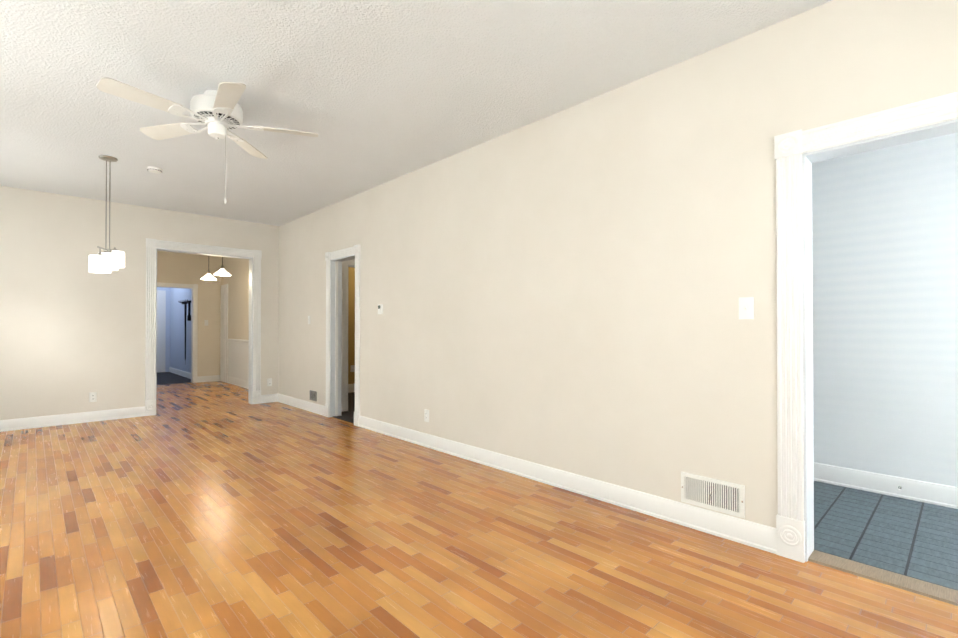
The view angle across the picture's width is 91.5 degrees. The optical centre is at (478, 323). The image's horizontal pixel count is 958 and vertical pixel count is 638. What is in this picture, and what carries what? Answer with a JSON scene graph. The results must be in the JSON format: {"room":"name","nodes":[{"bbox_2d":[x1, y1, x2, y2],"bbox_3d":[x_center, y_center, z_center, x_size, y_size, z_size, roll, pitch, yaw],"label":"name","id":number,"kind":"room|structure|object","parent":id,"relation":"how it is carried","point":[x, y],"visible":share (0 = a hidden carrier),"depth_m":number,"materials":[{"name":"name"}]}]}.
{"room":"empty living room","nodes":[
{"label":"empty living room","id":0,"kind":"room"},
{"bbox_2d":[0,186,279,419],"bbox_3d":[-4.565,-0.159,5.987,3.840,2.740,0.075,0,-1,-44],"label":"wall","id":1,"kind":"structure","parent":0,"point":[69,332],"depth_m":5.68,"materials":[{"name":"beige paint"}]},
{"bbox_2d":[89,392,96,401],"bbox_3d":[-4.749,0.909,5.744,0.072,0.118,0.010,0,-1,-44],"label":"outlet","id":2,"kind":"object","parent":1,"relation":"attached to","point":[92,396],"visible":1,"depth_m":5.74,"materials":[{"name":"white plastic"}]},
{"bbox_2d":[145,238,261,415],"bbox_3d":[-3.888,0.053,6.660,1.448,2.326,0.186,0,-1,-44],"label":"door frame","id":3,"kind":"structure","parent":1,"relation":"attached to","point":[154,246],"depth_m":6.52,"materials":[{"name":"white wood"}]},
{"bbox_2d":[267,378,271,385],"bbox_3d":[-3.228,0.911,7.199,0.072,0.118,0.010,0,-1,-44],"label":"outlet","id":4,"kind":"object","parent":1,"relation":"attached to","point":[269,381],"visible":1,"depth_m":7.20,"materials":[{"name":"white plastic"}]},
{"bbox_2d":[157,287,190,372],"bbox_3d":[-6.303,-0.131,9.548,1.050,2.740,0.075,0,-1,-44],"label":"wall","id":5,"kind":"structure","parent":0,"point":[175,340],"depth_m":9.59,"materials":[{"name":"blue paint"}]},
{"bbox_2d":[157,290,165,371],"bbox_3d":[-8.411,0.205,11.692,0.960,2.100,0.080,0,-1,-44],"label":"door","id":6,"kind":"structure","parent":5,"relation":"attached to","point":[161,323],"depth_m":11.97,"materials":[{"name":"white"}]},
{"bbox_2d":[157,282,197,382],"bbox_3d":[-6.272,0.210,9.510,0.923,2.056,0.170,0,-1,-44],"label":"door frame","id":7,"kind":"structure","parent":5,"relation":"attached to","point":[194,318],"depth_m":9.74,"materials":[{"name":"white wood"}]},
{"bbox_2d":[178,299,190,359],"bbox_3d":[-6.745,0.209,10.711,0.107,1.478,1.000,0,-1,-44],"label":"coat rack","id":8,"kind":"object","parent":5,"relation":"attached to","point":[185,303],"visible":0.98,"depth_m":10.64,"materials":[{"name":"black metal"}]},
{"bbox_2d":[157,372,191,384],"bbox_3d":[-7.378,1.287,10.661,1.280,0.081,3.185,0,-1,-44],"label":"floor","id":9,"kind":"structure","parent":0,"point":[163,378],"depth_m":10.32,"materials":[{"name":"grey tile"}]},
{"bbox_2d":[157,251,248,375],"bbox_3d":[-4.552,-0.158,6.103,4.200,2.740,0.075,0,-1,-44],"label":"wall","id":10,"kind":"structure","parent":0,"point":[179,268],"depth_m":6.70,"materials":[{"name":"beige paint"}]},
{"bbox_2d":[220,284,227,382],"bbox_3d":[-5.408,0.211,9.900,0.036,2.060,0.460,0,-1,-44],"label":"door frame","id":11,"kind":"structure","parent":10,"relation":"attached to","point":[224,337],"depth_m":9.84,"materials":[{"name":"white wood"}]},
{"bbox_2d":[227,339,248,380],"bbox_3d":[-4.172,0.702,8.608,0.030,0.780,3.030,0,-1,-44],"label":"wainscoting","id":12,"kind":"structure","parent":10,"relation":"attached to","point":[238,358],"depth_m":9.22,"materials":[{"name":"white"}]},
{"bbox_2d":[342,392,354,418],"bbox_3d":[-1.339,1.262,7.342,2.580,0.079,2.870,0,-1,-44],"label":"floor","id":13,"kind":"structure","parent":0,"point":[349,413],"depth_m":6.75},
{"bbox_2d":[348,267,354,383],"bbox_3d":[-1.216,-0.149,7.231,2.520,2.740,0.075,0,-1,-44],"label":"wall","id":14,"kind":"structure","parent":0,"point":[351,319],"depth_m":6.60,"materials":[{"name":"paint"}]},
{"bbox_2d":[0,0,831,225],"bbox_3d":[-2.561,-1.581,5.732,7.000,0.100,17.400,0,-1,-44],"label":"ceiling","id":15,"kind":"structure","parent":0,"point":[372,93],"depth_m":2.95,"materials":[{"name":"white paint"}]},
{"bbox_2d":[89,155,124,272],"bbox_3d":[-3.454,-0.998,4.348,0.156,1.087,0.476,0,0,-19],"label":"dining pendant light","id":16,"kind":"object","parent":15,"relation":"hanging from","point":[107,260],"visible":1,"depth_m":4.32,"materials":[{"name":"white glass"}]},
{"bbox_2d":[147,166,162,173],"bbox_3d":[-3.228,-1.520,4.651,0.132,0.039,0.132,0,-1,-44],"label":"smoke detector","id":17,"kind":"object","parent":15,"relation":"attached to","point":[156,170],"visible":1,"depth_m":4.62,"materials":[{"name":"white plastic"}]},
{"bbox_2d":[97,77,317,203],"bbox_3d":[-1.777,-1.183,3.144,1.249,0.735,1.237,0,-1,-44],"label":"ceiling fan","id":18,"kind":"object","parent":15,"relation":"attached to","point":[219,112],"visible":1,"depth_m":3.06,"materials":[{"name":"white plastic"}]},
{"bbox_2d":[201,270,216,279],"bbox_3d":[-4.638,-1.131,8.018,0.248,0.765,0.248,0,-1,-44],"label":"pendant","id":19,"kind":"object","parent":15,"relation":"hanging from","point":[208,276],"visible":0.9,"depth_m":7.98,"materials":[{"name":"white glass"}]},
{"bbox_2d":[213,257,230,275],"bbox_3d":[-4.031,-1.136,7.339,0.248,0.765,0.248,0,-1,-44],"label":"pendant","id":20,"kind":"object","parent":15,"relation":"hanging from","point":[222,271],"visible":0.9,"depth_m":7.31,"materials":[{"name":"white glass"}]},
{"bbox_2d":[0,381,957,637],"bbox_3d":[-2.869,1.238,4.319,4.230,0.080,12.215,0,-1,-44],"label":"floor","id":21,"kind":"structure","parent":0,"point":[217,509],"depth_m":2.41,"materials":[{"name":"brown wood"}]},
{"bbox_2d":[808,550,957,605],"bbox_3d":[2.090,1.177,1.956,0.148,0.013,1.160,0,-1,-44],"label":"threshold","id":22,"kind":"object","parent":21,"relation":"on","point":[924,588],"depth_m":2.15,"materials":[{"name":"brown wood"}]},
{"bbox_2d":[276,0,957,527],"bbox_3d":[-0.225,-0.172,4.316,0.075,2.740,8.490,0,-1,-44],"label":"wall","id":23,"kind":"structure","parent":0,"point":[566,290],"depth_m":3.08,"materials":[{"name":"beige paint"}]},
{"bbox_2d":[310,390,316,400],"bbox_3d":[-2.268,0.989,6.380,0.012,0.130,0.200,0,-1,-44],"label":"air vent","id":24,"kind":"object","parent":23,"relation":"in","point":[313,395],"visible":0.98,"depth_m":6.37,"materials":[{"name":"grey metal"}]},
{"bbox_2d":[325,244,360,425],"bbox_3d":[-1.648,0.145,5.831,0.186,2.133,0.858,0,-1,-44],"label":"door frame","id":25,"kind":"structure","parent":23,"relation":"attached to","point":[334,260],"depth_m":6.03,"materials":[{"name":"white wood"}]},
{"bbox_2d":[378,304,382,313],"bbox_3d":[-1.091,-0.155,5.149,0.027,0.110,0.076,0,-1,-44],"label":"thermostat","id":26,"kind":"object","parent":23,"relation":"attached to","point":[380,308],"visible":0.96,"depth_m":5.13,"materials":[{"name":"white plastic"}]},
{"bbox_2d":[424,409,428,421],"bbox_3d":[-0.511,0.900,4.546,0.010,0.118,0.072,0,-1,-44],"label":"outlet","id":27,"kind":"object","parent":23,"relation":"attached to","point":[426,415],"visible":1,"depth_m":4.54,"materials":[{"name":"white plastic"}]},
{"bbox_2d":[0,367,957,553],"bbox_3d":[-2.561,1.134,5.712,6.400,0.150,16.800,0,-1,-44],"label":"baseboard","id":28,"kind":"structure","parent":23,"relation":"attached to","point":[748,533],"depth_m":3.34,"materials":[{"name":"white wood"}]},
{"bbox_2d":[681,471,744,518],"bbox_3d":[1.303,0.963,2.628,0.037,0.175,0.340,0,-1,-44],"label":"air vent","id":29,"kind":"object","parent":23,"relation":"in","point":[722,496],"visible":1,"depth_m":2.62,"materials":[{"name":"white plastic"}]},
{"bbox_2d":[739,297,753,318],"bbox_3d":[1.434,-0.081,2.512,0.021,0.118,0.072,0,-1,-44],"label":"light switch","id":30,"kind":"object","parent":23,"relation":"attached to","point":[746,307],"visible":1,"depth_m":2.51,"materials":[{"name":"white plastic"}]},
{"bbox_2d":[774,92,957,562],"bbox_3d":[2.069,0.107,1.944,0.186,2.146,1.412,0,-1,-44],"label":"door frame","id":31,"kind":"structure","parent":23,"relation":"attached to","point":[797,153],"depth_m":2.34,"materials":[{"name":"white wood"}]},
{"bbox_2d":[812,133,957,486],"bbox_3d":[2.194,-0.190,1.897,0.075,2.740,4.850,0,-1,-44],"label":"wall","id":32,"kind":"structure","parent":0,"point":[885,297],"depth_m":2.14,"materials":[{"name":"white paint"}]},
{"bbox_2d":[814,481,957,590],"bbox_3d":[2.712,1.225,2.382,1.580,0.077,4.900,0,-1,-44],"label":"floor","id":33,"kind":"structure","parent":0,"point":[911,538],"depth_m":2.65,"materials":[{"name":"tile"}]}
]}

